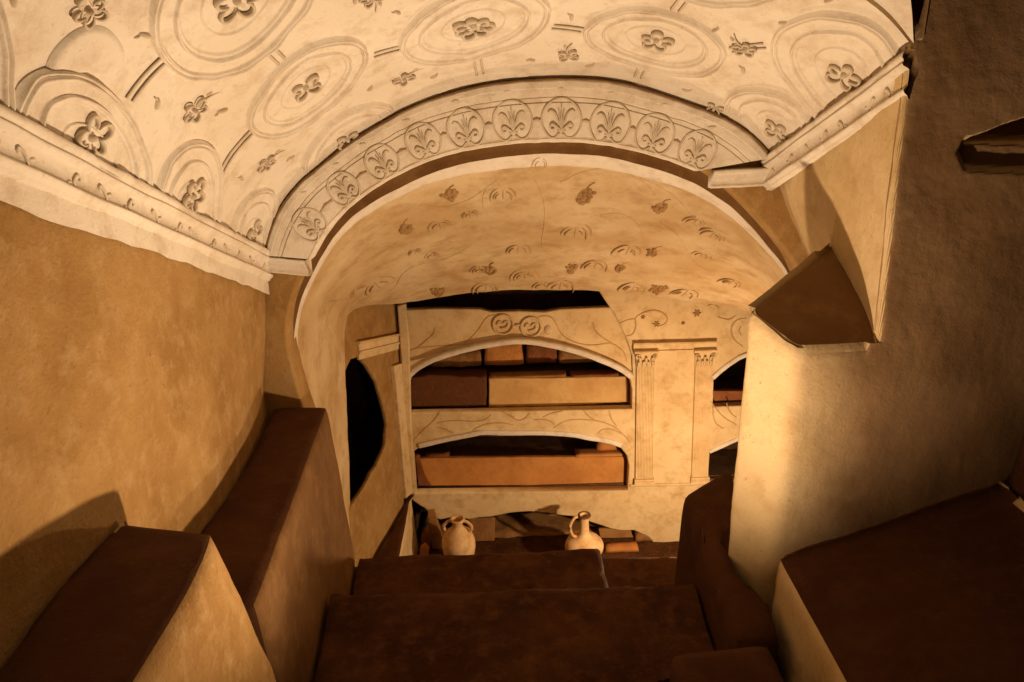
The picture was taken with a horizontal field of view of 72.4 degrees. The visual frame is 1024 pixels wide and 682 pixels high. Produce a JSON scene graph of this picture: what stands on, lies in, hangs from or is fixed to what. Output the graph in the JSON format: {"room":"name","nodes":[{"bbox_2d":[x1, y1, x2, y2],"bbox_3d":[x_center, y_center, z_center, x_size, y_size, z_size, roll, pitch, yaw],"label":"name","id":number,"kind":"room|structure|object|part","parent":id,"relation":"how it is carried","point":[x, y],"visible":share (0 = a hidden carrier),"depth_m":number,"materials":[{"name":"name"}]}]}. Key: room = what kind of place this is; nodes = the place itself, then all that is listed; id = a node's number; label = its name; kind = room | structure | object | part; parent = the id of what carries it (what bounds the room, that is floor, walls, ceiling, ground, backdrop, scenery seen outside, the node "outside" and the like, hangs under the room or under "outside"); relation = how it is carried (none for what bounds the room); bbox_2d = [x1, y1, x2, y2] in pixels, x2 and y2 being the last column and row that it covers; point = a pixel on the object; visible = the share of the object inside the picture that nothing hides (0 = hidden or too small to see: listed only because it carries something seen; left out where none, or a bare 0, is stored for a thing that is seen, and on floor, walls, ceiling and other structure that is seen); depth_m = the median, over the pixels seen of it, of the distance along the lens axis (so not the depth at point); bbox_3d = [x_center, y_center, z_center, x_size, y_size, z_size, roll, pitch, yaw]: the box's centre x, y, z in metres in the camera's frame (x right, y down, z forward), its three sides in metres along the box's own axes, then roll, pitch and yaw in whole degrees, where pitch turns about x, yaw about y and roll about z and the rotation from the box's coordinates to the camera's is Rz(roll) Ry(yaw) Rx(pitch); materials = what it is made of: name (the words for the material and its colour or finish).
{"room":"underground burial tomb","nodes":[
{"label":"underground burial tomb","id":0,"kind":"room"},
{"bbox_2d":[0,175,269,668],"bbox_3d":[-1.024,1.067,1.551,0.112,4.970,4.256,-3,19,-3],"label":"wall","id":1,"kind":"structure","parent":0,"point":[133,358],"depth_m":1.83,"materials":[{"name":"paint"}]},
{"bbox_2d":[0,104,272,280],"bbox_3d":[-1.053,-0.435,1.005,0.075,1.774,4.200,-2,19,-2],"label":"crown molding","id":2,"kind":"structure","parent":1,"relation":"attached to","point":[32,154],"depth_m":1.84,"materials":[{"name":"paint"}]},
{"bbox_2d":[345,371,361,501],"bbox_3d":[-1.544,0.877,5.574,0.064,3.000,1.614,1,19,7],"label":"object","id":3,"kind":"structure","parent":0,"point":[355,482],"depth_m":6.33,"materials":[{"name":"black"}]},
{"bbox_2d":[344,303,413,566],"bbox_3d":[-1.087,0.996,5.434,0.069,3.508,2.148,2,19,10],"label":"wall","id":4,"kind":"structure","parent":0,"point":[371,336],"depth_m":5.62,"materials":[{"name":"paint"}]},
{"bbox_2d":[0,0,913,246],"bbox_3d":[0.020,-0.832,0.939,2.326,2.234,4.116,-2,19,0],"label":"ceiling","id":5,"kind":"structure","parent":0,"point":[222,108],"depth_m":2.32,"materials":[{"name":"paint"}]},
{"bbox_2d":[265,160,807,420],"bbox_3d":[0.179,0.762,3.746,3.136,4.051,0.160,-2,19,0],"label":"wall","id":6,"kind":"structure","parent":0,"point":[286,385],"depth_m":3.34,"materials":[{"name":"paint"}]},
{"bbox_2d":[268,256,312,275],"bbox_3d":[-1.059,-0.353,3.255,0.228,0.116,0.098,-2,19,0],"label":"impost","id":7,"kind":"structure","parent":6,"relation":"attached to","point":[281,265],"depth_m":3.24,"materials":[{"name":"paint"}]},
{"bbox_2d":[265,78,769,258],"bbox_3d":[0.003,-0.763,3.109,2.297,0.747,0.092,-2,19,0],"label":"archivolt","id":8,"kind":"structure","parent":6,"relation":"attached to","point":[616,114],"depth_m":3.03,"materials":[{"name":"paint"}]},
{"bbox_2d":[708,167,768,187],"bbox_3d":[1.036,-0.734,3.146,0.282,0.089,0.097,-2,19,0],"label":"impost","id":9,"kind":"structure","parent":6,"relation":"attached to","point":[752,176],"depth_m":3.13,"materials":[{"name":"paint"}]},
{"bbox_2d":[293,142,789,566],"bbox_3d":[0.413,0.156,4.689,3.484,3.335,2.322,-2,19,0],"label":"ceiling","id":10,"kind":"structure","parent":0,"point":[543,215],"depth_m":4.07,"materials":[{"name":"paint"}]},
{"bbox_3d":[-0.758,-0.533,4.120,0.224,0.133,0.041,0,19,5],"label":"vine stem","id":11,"kind":"part","parent":10,"relation":"part of","materials":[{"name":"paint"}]},
{"bbox_3d":[-0.828,-0.427,4.618,0.941,0.397,0.643,-12,21,-27],"label":"vine stem","id":12,"kind":"part","parent":10,"relation":"part of","materials":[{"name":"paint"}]},
{"bbox_3d":[-0.290,-0.771,3.725,0.385,0.134,0.141,1,19,8],"label":"vine stem","id":13,"kind":"part","parent":10,"relation":"part of","materials":[{"name":"paint"}]},
{"bbox_3d":[-0.104,-0.762,3.858,0.125,0.306,0.524,0,19,6],"label":"vine stem","id":14,"kind":"part","parent":10,"relation":"part of","materials":[{"name":"paint"}]},
{"bbox_3d":[0.187,-0.700,4.218,0.060,0.655,1.114,0,19,6],"label":"vine stem","id":15,"kind":"part","parent":10,"relation":"part of","materials":[{"name":"paint"}]},
{"bbox_3d":[0.497,-0.801,3.543,0.501,0.162,0.171,-2,19,0],"label":"vine stem","id":16,"kind":"part","parent":10,"relation":"part of","materials":[{"name":"paint"}]},
{"bbox_3d":[0.714,-0.667,4.161,0.433,0.243,0.135,-18,25,-39],"label":"vine stem","id":17,"kind":"part","parent":10,"relation":"part of","materials":[{"name":"paint"}]},
{"bbox_3d":[0.902,-0.698,3.759,0.096,0.415,0.688,15,25,39],"label":"vine stem","id":18,"kind":"part","parent":10,"relation":"part of","materials":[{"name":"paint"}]},
{"bbox_3d":[1.100,-0.567,4.385,0.069,0.481,0.811,13,24,36],"label":"vine stem","id":19,"kind":"part","parent":10,"relation":"part of","materials":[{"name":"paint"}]},
{"bbox_2d":[346,290,745,533],"bbox_3d":[0.357,0.220,6.396,4.100,4.000,0.564,-2,19,0],"label":"wall","id":20,"kind":"structure","parent":0,"point":[368,424],"depth_m":6.62,"materials":[{"name":"black"}]},
{"bbox_2d":[415,453,430,485],"bbox_3d":[-0.821,1.186,6.471,0.131,0.330,0.052,-2,19,0],"label":"brick","id":21,"kind":"object","parent":20,"relation":"on","point":[422,480],"visible":0.99,"depth_m":6.46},
{"bbox_2d":[411,367,486,407],"bbox_3d":[-0.569,0.414,6.287,0.699,0.330,0.206,-2,19,0],"label":"brick","id":22,"kind":"object","parent":20,"relation":"on","point":[430,387],"visible":0.87,"depth_m":6.20,"materials":[{"name":"brown brick"}]},
{"bbox_2d":[429,349,481,367],"bbox_3d":[-0.518,0.139,6.427,0.485,0.160,0.207,-2,19,0],"label":"stone block","id":23,"kind":"object","parent":20,"relation":"on","point":[473,358],"visible":0.48,"depth_m":6.34,"materials":[{"name":"brown stone"}]},
{"bbox_2d":[484,344,523,364],"bbox_3d":[-0.075,0.076,6.413,0.364,0.265,0.203,-2,19,0],"label":"stone block","id":24,"kind":"object","parent":20,"relation":"on","point":[512,354],"visible":0.59,"depth_m":6.33,"materials":[{"name":"orange stone"}]},
{"bbox_2d":[420,455,623,485],"bbox_3d":[0.102,1.195,6.483,1.892,0.332,0.052,-2,19,0],"label":"slab","id":25,"kind":"object","parent":20,"relation":"on","point":[499,469],"visible":1,"depth_m":6.45,"materials":[{"name":"orange stone"}]},
{"bbox_2d":[425,451,449,456],"bbox_3d":[-0.687,1.044,6.455,0.223,0.019,0.087,-2,19,0],"label":"tile","id":26,"kind":"object","parent":25,"relation":"on","point":[432,453],"depth_m":6.44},
{"bbox_2d":[574,447,623,456],"bbox_3d":[0.807,1.030,6.497,0.446,0.028,0.153,-2,19,0],"label":"brick","id":27,"kind":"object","parent":25,"relation":"on","point":[592,451],"depth_m":6.46,"materials":[{"name":"brick"}]},
{"bbox_2d":[596,442,616,450],"bbox_3d":[0.874,0.948,6.490,0.188,0.103,0.117,-2,19,0],"label":"stone block","id":28,"kind":"object","parent":27,"relation":"on","point":[600,446],"visible":0.49,"depth_m":6.45,"materials":[{"name":"orange brick"}]},
{"bbox_2d":[525,344,556,362],"bbox_3d":[0.268,0.077,6.439,0.288,0.218,0.203,-2,19,0],"label":"stone block","id":29,"kind":"object","parent":20,"relation":"on","point":[534,353],"visible":0.71,"depth_m":6.36,"materials":[{"name":"brown stone"}]},
{"bbox_2d":[489,375,625,406],"bbox_3d":[0.407,0.440,6.226,1.237,0.293,0.052,-2,19,0],"label":"stone slab","id":30,"kind":"object","parent":20,"relation":"on","point":[568,390],"visible":0.99,"depth_m":6.20,"materials":[{"name":"stone"}]},
{"bbox_2d":[490,370,565,377],"bbox_3d":[0.140,0.297,6.224,0.677,0.025,0.129,-2,19,0],"label":"brick","id":31,"kind":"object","parent":30,"relation":"on","point":[543,373],"depth_m":6.20,"materials":[{"name":"brown brick"}]},
{"bbox_2d":[570,369,618,376],"bbox_3d":[0.730,0.288,6.228,0.428,0.028,0.129,-2,19,0],"label":"brick","id":32,"kind":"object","parent":30,"relation":"on","point":[600,372],"depth_m":6.20,"materials":[{"name":"brown brick"}]},
{"bbox_2d":[558,350,593,362],"bbox_3d":[0.584,0.115,6.425,0.324,0.140,0.185,-2,19,0],"label":"stone block","id":33,"kind":"object","parent":20,"relation":"on","point":[563,357],"visible":0.48,"depth_m":6.35,"materials":[{"name":"brown stone"}]},
{"bbox_2d":[623,453,626,481],"bbox_3d":[1.050,1.180,6.487,0.050,0.303,0.051,-2,19,0],"label":"post","id":34,"kind":"object","parent":20,"relation":"on","point":[624,456],"visible":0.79,"depth_m":6.46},
{"bbox_2d":[625,376,629,402],"bbox_3d":[1.031,0.418,6.222,0.061,0.272,0.051,-2,19,0],"label":"post","id":35,"kind":"object","parent":20,"relation":"on","point":[627,378],"visible":0.58,"depth_m":6.20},
{"bbox_2d":[713,389,742,401],"bbox_3d":[2.125,0.483,6.248,0.704,0.130,0.061,-2,19,0],"label":"stone slab","id":36,"kind":"object","parent":20,"relation":"on","point":[719,395],"visible":0.29,"depth_m":6.22,"materials":[{"name":"orange stone"}]},
{"bbox_2d":[417,511,678,557],"bbox_3d":[0.587,2.907,3.704,4.200,0.020,7.500,-2,19,0],"label":"floor","id":37,"kind":"structure","parent":0,"point":[532,544],"depth_m":6.57,"materials":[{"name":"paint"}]},
{"bbox_2d":[0,521,275,681],"bbox_3d":[-0.749,2.203,1.308,0.500,2.951,2.275,-2,19,0],"label":"parapet","id":38,"kind":"object","parent":37,"relation":"on","point":[148,604],"visible":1,"depth_m":1.57,"materials":[{"name":"brown paint"}]},
{"bbox_2d":[201,408,355,681],"bbox_3d":[-0.858,1.741,3.175,0.453,2.601,1.563,-3,19,-5],"label":"parapet","id":39,"kind":"object","parent":37,"relation":"on","point":[282,537],"visible":0.67,"depth_m":2.64,"materials":[{"name":"brown paint"}]},
{"bbox_2d":[376,494,418,557],"bbox_3d":[-1.030,1.920,5.768,0.331,0.627,1.487,-2,19,0],"label":"bench","id":40,"kind":"object","parent":37,"relation":"on","point":[402,540],"visible":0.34,"depth_m":5.92,"materials":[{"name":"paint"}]},
{"bbox_2d":[420,542,429,554],"bbox_3d":[-0.796,1.915,6.367,0.094,0.179,0.048,-1,19,1],"label":"shard","id":41,"kind":"object","parent":37,"relation":"on","point":[424,548],"visible":0.63,"depth_m":6.34},
{"bbox_2d":[421,529,430,552],"bbox_3d":[-0.805,1.851,6.474,0.097,0.231,0.053,-2,19,0],"label":"tile","id":42,"kind":"structure","parent":37,"relation":"on","point":[425,536],"depth_m":6.45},
{"bbox_2d":[428,509,442,548],"bbox_3d":[-0.700,1.740,6.511,0.148,0.415,0.072,-2,19,0],"label":"tile","id":43,"kind":"structure","parent":37,"relation":"on","point":[436,536],"depth_m":6.50,"materials":[{"name":"brown stone"}]},
{"bbox_2d":[442,515,475,554],"bbox_3d":[-0.469,1.799,6.177,0.295,0.544,0.296,-2,19,0],"label":"amphora","id":44,"kind":"object","parent":37,"relation":"on","point":[458,539],"visible":0.74,"depth_m":6.07,"materials":[{"name":"ceramic"}]},
{"bbox_3d":[-0.558,1.621,6.124,0.110,0.144,0.028,0,19,5],"label":"handle","id":45,"kind":"part","parent":44,"relation":"part of","materials":[{"name":"ceramic"}]},
{"bbox_3d":[-0.392,1.622,6.107,0.110,0.144,0.028,1,19,6],"label":"handle","id":46,"kind":"part","parent":44,"relation":"part of","materials":[{"name":"ceramic"}]},
{"bbox_2d":[353,549,607,594],"bbox_3d":[-0.140,2.015,3.703,1.296,1.699,0.701,-2,19,0],"label":"stair step","id":47,"kind":"structure","parent":37,"relation":"on","point":[576,568],"depth_m":3.57,"materials":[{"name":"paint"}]},
{"bbox_2d":[468,517,494,540],"bbox_3d":[-0.292,1.776,6.616,0.276,0.253,0.043,-2,19,0],"label":"tile","id":48,"kind":"structure","parent":37,"relation":"on","point":[483,527],"depth_m":6.60,"materials":[{"name":"brown stone"}]},
{"bbox_2d":[314,583,714,681],"bbox_3d":[0.037,2.295,2.377,1.529,2.023,1.968,-2,19,0],"label":"stair step","id":49,"kind":"structure","parent":37,"relation":"on","point":[625,633],"depth_m":2.69,"materials":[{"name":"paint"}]},
{"bbox_2d":[355,557,676,587],"bbox_3d":[0.105,2.012,4.349,2.230,1.272,0.490,-2,19,0],"label":"stair step","id":50,"kind":"structure","parent":37,"relation":"on","point":[653,571],"depth_m":4.21,"materials":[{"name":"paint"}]},
{"bbox_2d":[420,512,632,537],"bbox_3d":[0.531,1.810,6.894,2.840,0.149,0.394,-2,19,0],"label":"rubble base","id":51,"kind":"object","parent":37,"relation":"on","point":[508,525],"visible":0.33,"depth_m":6.85,"materials":[{"name":"brown stone"}]},
{"bbox_2d":[565,511,603,553],"bbox_3d":[0.633,1.766,6.135,0.341,0.573,0.341,-2,19,0],"label":"jug","id":52,"kind":"object","parent":37,"relation":"on","point":[583,538],"visible":0.74,"depth_m":6.06,"materials":[{"name":"ceramic"}]},
{"bbox_3d":[0.547,1.613,6.071,0.116,0.227,0.028,-4,19,-7],"label":"handle","id":53,"kind":"part","parent":52,"relation":"part of","materials":[{"name":"ceramic"}]},
{"bbox_2d":[598,527,632,537],"bbox_3d":[0.983,1.811,6.627,0.331,0.106,0.035,-2,19,0],"label":"brick","id":54,"kind":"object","parent":37,"relation":"on","point":[604,532],"depth_m":6.62,"materials":[{"name":"brick"}]},
{"bbox_2d":[604,541,638,552],"bbox_3d":[1.012,1.910,6.486,0.321,0.060,0.108,-2,19,0],"label":"stone block","id":55,"kind":"object","parent":37,"relation":"on","point":[631,546],"visible":1,"depth_m":6.46,"materials":[{"name":"orange stone"}]},
{"bbox_2d":[633,530,651,541],"bbox_3d":[1.313,1.815,6.646,0.312,0.119,0.161,-2,19,0],"label":"stone block","id":56,"kind":"object","parent":37,"relation":"on","point":[638,537],"visible":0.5,"depth_m":6.58,"materials":[{"name":"brown stone"}]},
{"bbox_2d":[674,472,778,662],"bbox_3d":[0.869,1.854,3.297,0.361,2.215,1.213,2,19,9],"label":"parapet","id":57,"kind":"object","parent":37,"relation":"on","point":[735,616],"visible":0.53,"depth_m":2.80,"materials":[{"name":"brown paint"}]},
{"bbox_2d":[669,647,783,681],"bbox_3d":[0.690,2.312,1.885,0.431,2.276,1.669,-2,19,0],"label":"parapet","id":58,"kind":"object","parent":37,"relation":"on","point":[746,664],"visible":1,"depth_m":2.19,"materials":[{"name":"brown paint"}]},
{"bbox_2d":[771,481,1023,681],"bbox_3d":[1.375,2.069,1.985,0.830,2.636,2.001,-2,19,0],"label":"stone block","id":59,"kind":"object","parent":37,"relation":"on","point":[936,593],"visible":0.98,"depth_m":2.24,"materials":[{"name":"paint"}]},
{"bbox_2d":[1009,435,1023,500],"bbox_3d":[2.011,1.825,1.899,0.550,3.140,2.005,-2,19,0],"label":"block","id":60,"kind":"object","parent":37,"relation":"on","point":[1016,483],"visible":0.08,"depth_m":2.40,"materials":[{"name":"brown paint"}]},
{"bbox_2d":[397,291,750,541],"bbox_3d":[1.083,0.477,6.138,4.181,3.513,0.135,-2,19,0],"label":"wall","id":61,"kind":"structure","parent":0,"point":[603,334],"depth_m":6.14,"materials":[{"name":"paint"}]},
{"bbox_3d":[0.058,0.050,6.015,2.096,0.747,0.070,-2,19,0],"label":"arch panel","id":62,"kind":"part","parent":61,"relation":"part of","materials":[{"name":"paint"}]},
{"bbox_2d":[634,350,658,485],"bbox_3d":[1.161,0.692,6.137,0.217,1.300,0.070,-2,19,0],"label":"pilaster","id":63,"kind":"object","parent":61,"relation":"attached to","point":[645,359],"visible":1,"depth_m":6.14,"materials":[{"name":"paint"}]},
{"bbox_2d":[633,340,716,351],"bbox_3d":[1.380,0.047,5.937,0.705,0.092,0.053,-2,19,0],"label":"entablature","id":64,"kind":"object","parent":61,"relation":"attached to","point":[662,346],"visible":0.92,"depth_m":5.92,"materials":[{"name":"paint"}]},
{"bbox_2d":[690,349,716,483],"bbox_3d":[1.664,0.678,6.137,0.213,1.291,0.070,-2,19,0],"label":"pilaster","id":65,"kind":"object","parent":61,"relation":"attached to","point":[704,358],"visible":1,"depth_m":6.14,"materials":[{"name":"paint"}]},
{"bbox_2d":[728,0,1023,613],"bbox_3d":[1.103,0.306,2.499,2.181,5.673,1.532,-14,22,-31],"label":"wall","id":66,"kind":"structure","parent":0,"point":[884,376],"depth_m":2.38,"materials":[{"name":"paint"}]},
{"bbox_2d":[761,49,919,190],"bbox_3d":[1.163,-0.767,2.606,0.073,0.529,0.995,-2,19,-2],"label":"crown molding","id":67,"kind":"structure","parent":66,"relation":"attached to","point":[848,115],"depth_m":2.47,"materials":[{"name":"paint"}]}
]}

